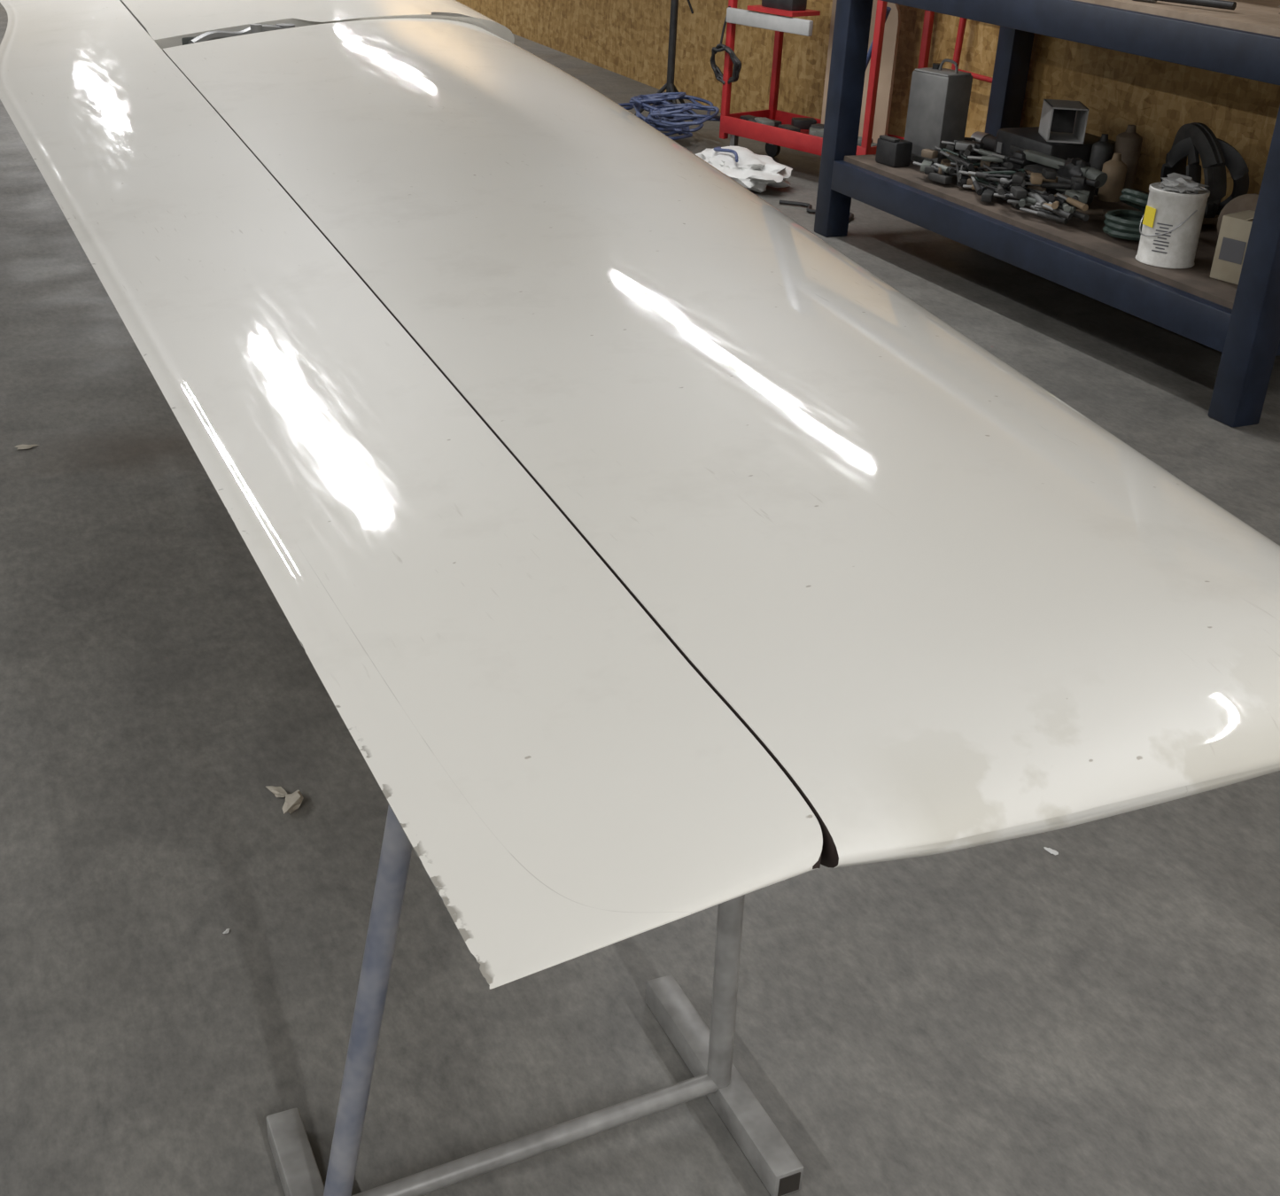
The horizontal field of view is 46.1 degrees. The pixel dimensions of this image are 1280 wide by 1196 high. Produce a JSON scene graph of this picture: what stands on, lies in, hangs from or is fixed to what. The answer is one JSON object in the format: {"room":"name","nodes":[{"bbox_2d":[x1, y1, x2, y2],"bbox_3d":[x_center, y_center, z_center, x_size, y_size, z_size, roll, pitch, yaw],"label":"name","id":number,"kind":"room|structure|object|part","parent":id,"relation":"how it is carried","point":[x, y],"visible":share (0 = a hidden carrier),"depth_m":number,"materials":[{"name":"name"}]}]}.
{"room":"aircraft repair workshop","nodes":[
{"label":"aircraft repair workshop","id":0,"kind":"room"},
{"bbox_2d":[0,3,1279,1195],"bbox_3d":[-3.446,-1.534,6.130,10.200,0.100,22.000,-10,30,-23],"label":"floor","id":1,"kind":"structure","parent":0,"point":[1100,1015],"depth_m":2.37,"materials":[{"name":"concrete"}]},
{"bbox_2d":[15,444,39,449],"bbox_3d":[-1.628,-0.401,4.000,0.064,0.007,0.031,-5,28,-16],"label":"paper scrap","id":2,"kind":"object","parent":1,"relation":"on","point":[19,446],"visible":1,"depth_m":4.00,"materials":[{"name":"white paper"}]},
{"bbox_2d":[223,928,230,933],"bbox_3d":[-0.638,0.514,2.323,0.008,0.004,0.014,10,28,13],"label":"paper scrap","id":3,"kind":"object","parent":1,"relation":"on","point":[227,930],"visible":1,"depth_m":2.32,"materials":[{"name":"white paper"}]},
{"bbox_2d":[265,785,287,797],"bbox_3d":[-0.638,0.341,2.652,0.056,0.015,0.021,24,34,34],"label":"paper scrap","id":4,"kind":"object","parent":1,"relation":"on","point":[278,791],"visible":1,"depth_m":2.65,"materials":[{"name":"white paper"}]},
{"bbox_2d":[281,789,303,814],"bbox_3d":[-0.605,0.354,2.621,0.032,0.021,0.074,6,27,6],"label":"paper scrap","id":5,"kind":"object","parent":1,"relation":"on","point":[293,801],"visible":1,"depth_m":2.61,"materials":[{"name":"white paper"}]},
{"bbox_2d":[266,805,803,1195],"bbox_3d":[-0.110,0.348,1.759,0.667,0.864,0.394,-12,31,-27],"label":"stand","id":6,"kind":"object","parent":1,"relation":"on","point":[707,1052],"visible":0.45,"depth_m":1.91,"materials":[{"name":"grey paint"}]},
{"bbox_3d":[-0.288,0.376,1.680,0.190,0.807,0.033,-16,33,-32],"label":"leg","id":7,"kind":"part","parent":6,"relation":"part of","materials":[{"name":"grey metal"}]},
{"bbox_3d":[0.119,0.297,1.868,0.033,0.797,0.054,-20,35,-37],"label":"leg","id":8,"kind":"part","parent":6,"relation":"part of","materials":[{"name":"grey paint"}]},
{"bbox_2d":[634,0,693,115],"bbox_3d":[0.151,-3.413,8.587,0.321,1.326,0.364,8,28,10],"label":"tripod","id":9,"kind":"object","parent":1,"relation":"on","point":[669,86],"visible":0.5,"depth_m":8.69,"materials":[{"name":"black metal"}]},
{"bbox_2d":[617,92,720,139],"bbox_3d":[0.169,-2.613,8.169,0.595,0.208,0.636,-10,30,-23],"label":"heap","id":10,"kind":"object","parent":1,"relation":"on","point":[670,117],"visible":0.86,"depth_m":8.14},
{"bbox_2d":[695,145,792,193],"bbox_3d":[0.490,-2.111,7.365,0.375,0.159,0.672,-13,31,-28],"label":"plastic sack","id":11,"kind":"object","parent":1,"relation":"on","point":[755,172],"visible":0.85,"depth_m":7.23,"materials":[{"name":"white plastic"}]},
{"bbox_2d":[779,200,853,220],"bbox_3d":[0.821,-1.784,6.922,0.429,0.018,0.123,26,35,38],"label":"hose","id":12,"kind":"object","parent":1,"relation":"on","point":[809,206],"visible":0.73,"depth_m":7.00,"materials":[{"name":"black plastic"}]},
{"bbox_2d":[710,0,934,156],"bbox_3d":[0.860,-2.652,7.462,0.447,1.075,1.074,-20,35,-38],"label":"tool cart","id":13,"kind":"object","parent":1,"relation":"on","point":[775,128],"visible":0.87,"depth_m":7.41,"materials":[{"name":"paint"}]},
{"bbox_3d":[0.628,-2.818,7.363,0.030,0.070,0.560,-20,35,-38],"label":"rail","id":14,"kind":"part","parent":13,"relation":"part of","materials":[{"name":"grey plastic"}]},
{"bbox_3d":[1.083,-2.607,7.414,0.020,0.720,0.420,-20,35,-38],"label":"panel","id":15,"kind":"part","parent":13,"relation":"part of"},
{"bbox_2d":[951,17,992,83],"bbox_3d":[1.533,-2.397,6.844,0.092,1.252,0.372,-10,30,-23],"label":"frame","id":16,"kind":"object","parent":1,"relation":"on","point":[962,24],"visible":0.14,"depth_m":6.91,"materials":[{"name":"paint"}]},
{"bbox_2d":[814,0,1279,427],"bbox_3d":[1.765,-2.154,5.246,0.950,2.300,2.510,-10,30,-23],"label":"workbench","id":17,"kind":"object","parent":1,"relation":"on","point":[1241,321],"depth_m":5.02,"materials":[{"name":"blue paint"}]},
{"bbox_2d":[875,134,912,167],"bbox_3d":[1.048,-1.846,6.215,0.090,0.111,0.130,-13,31,-28],"label":"charger","id":18,"kind":"object","parent":17,"relation":"on","point":[892,151],"visible":1,"depth_m":6.17,"materials":[{"name":"black plastic"}]},
{"bbox_2d":[904,58,972,162],"bbox_3d":[1.232,-2.015,6.231,0.160,0.414,0.200,-18,34,-35],"label":"metal canister","id":19,"kind":"object","parent":17,"relation":"on","point":[939,99],"visible":0.91,"depth_m":6.17,"materials":[{"name":"grey metal"}]},
{"bbox_2d":[964,131,996,152],"bbox_3d":[1.548,-1.930,6.452,0.370,0.090,0.186,24,34,35],"label":"grinder","id":20,"kind":"object","parent":17,"relation":"on","point":[989,140],"visible":0.17,"depth_m":6.47,"materials":[{"name":"black plastic"}]},
{"bbox_2d":[913,139,1103,224],"bbox_3d":[1.369,-1.587,5.690,0.320,0.156,1.006,-10,30,-23],"label":"pile","id":21,"kind":"object","parent":17,"relation":"on","point":[1012,186],"visible":1,"depth_m":5.62,"materials":[{"name":"metal"}]},
{"bbox_2d":[993,126,1115,170],"bbox_3d":[1.661,-1.773,6.061,0.349,0.180,0.360,-10,30,-23],"label":"tool case","id":22,"kind":"object","parent":17,"relation":"on","point":[1009,141],"visible":0.41,"depth_m":5.94,"materials":[{"name":"black plastic"}]},
{"bbox_2d":[1038,99,1089,144],"bbox_3d":[1.661,-1.870,5.908,0.140,0.130,0.200,4,27,2],"label":"ventilation duct","id":23,"kind":"object","parent":22,"relation":"on","point":[1067,117],"visible":1,"depth_m":5.92,"materials":[{"name":"grey metal"}]},
{"bbox_2d":[1010,149,1107,204],"bbox_3d":[1.589,-1.602,5.717,0.120,0.163,0.457,-11,30,-25],"label":"belt sander","id":24,"kind":"object","parent":17,"relation":"on","point":[1065,169],"visible":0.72,"depth_m":5.65,"materials":[{"name":"metal"}]},
{"bbox_2d":[1089,124,1142,201],"bbox_3d":[1.840,-1.678,5.801,0.183,0.265,0.192,3,27,0],"label":"bottles","id":25,"kind":"object","parent":17,"relation":"on","point":[1120,169],"visible":0.84,"depth_m":5.78,"materials":[{"name":"plastic"}]},
{"bbox_3d":[1.745,-1.336,5.228,0.252,0.168,0.252,-10,30,-23],"label":"hose coil","id":26,"kind":"part","parent":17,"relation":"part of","materials":[{"name":"green rubber"}]},
{"bbox_2d":[1135,172,1210,268],"bbox_3d":[1.738,-1.236,4.917,0.194,0.277,0.193,-10,30,-23],"label":"paint can","id":27,"kind":"object","parent":17,"relation":"on","point":[1173,217],"visible":1,"depth_m":4.86,"materials":[{"name":"grey metal"}]},
{"bbox_2d":[1133,0,1236,10],"bbox_3d":[1.701,-1.874,4.718,0.040,0.040,0.350,-20,35,-38],"label":"screwdriver","id":28,"kind":"object","parent":17,"relation":"on","point":[1214,3],"visible":1,"depth_m":4.65,"materials":[{"name":"black plastic"}]},
{"bbox_2d":[1160,122,1248,224],"bbox_3d":[2.016,-1.543,5.478,0.211,0.360,0.364,-10,30,-23],"label":"hose","id":29,"kind":"object","parent":17,"relation":"on","point":[1191,139],"visible":0.6,"depth_m":5.36,"materials":[{"name":"rubber"}]},
{"bbox_2d":[1210,209,1255,284],"bbox_3d":[1.922,-1.121,4.772,0.152,0.223,0.123,-18,34,-35],"label":"carton","id":30,"kind":"object","parent":17,"relation":"on","point":[1235,229],"visible":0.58,"depth_m":4.74,"materials":[{"name":"brown cardboard"}]},
{"bbox_2d":[1217,193,1258,236],"bbox_3d":[2.203,-1.307,5.101,0.354,0.268,0.368,-18,34,-35],"label":"flap","id":31,"kind":"object","parent":17,"relation":"on","point":[1245,202],"visible":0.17,"depth_m":5.10,"materials":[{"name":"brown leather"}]},
{"bbox_2d":[1044,846,1058,854],"bbox_3d":[0.713,0.439,2.611,0.014,0.003,0.028,-20,35,-37],"label":"paper scrap","id":32,"kind":"object","parent":1,"relation":"on","point":[1051,850],"visible":1,"depth_m":2.61,"materials":[{"name":"white paper"}]},
{"bbox_3d":[-1.034,-1.053,4.414,0.521,0.864,0.443,-10,30,-23],"label":"stand","id":33,"kind":"object","parent":1,"relation":"on","visible":0},
{"bbox_2d":[0,0,1279,989],"bbox_3d":[-0.740,-1.308,3.824,1.670,0.219,6.613,-8,29,-21],"label":"glider wing","id":34,"kind":"object","parent":33,"relation":"on","point":[652,556],"visible":1,"depth_m":1.49},
{"bbox_3d":[-1.305,-2.140,5.384,1.236,0.219,2.969,-7,29,-19],"label":"panel","id":35,"kind":"part","parent":34,"relation":"part of","materials":[{"name":"white plastic"}]},
{"bbox_2d":[456,0,1279,201],"bbox_3d":[1.212,-3.682,7.395,0.100,3.000,22.000,-10,30,-23],"label":"wall","id":36,"kind":"structure","parent":0,"point":[627,38],"depth_m":7.38,"materials":[{"name":"brown wood"}]}
]}

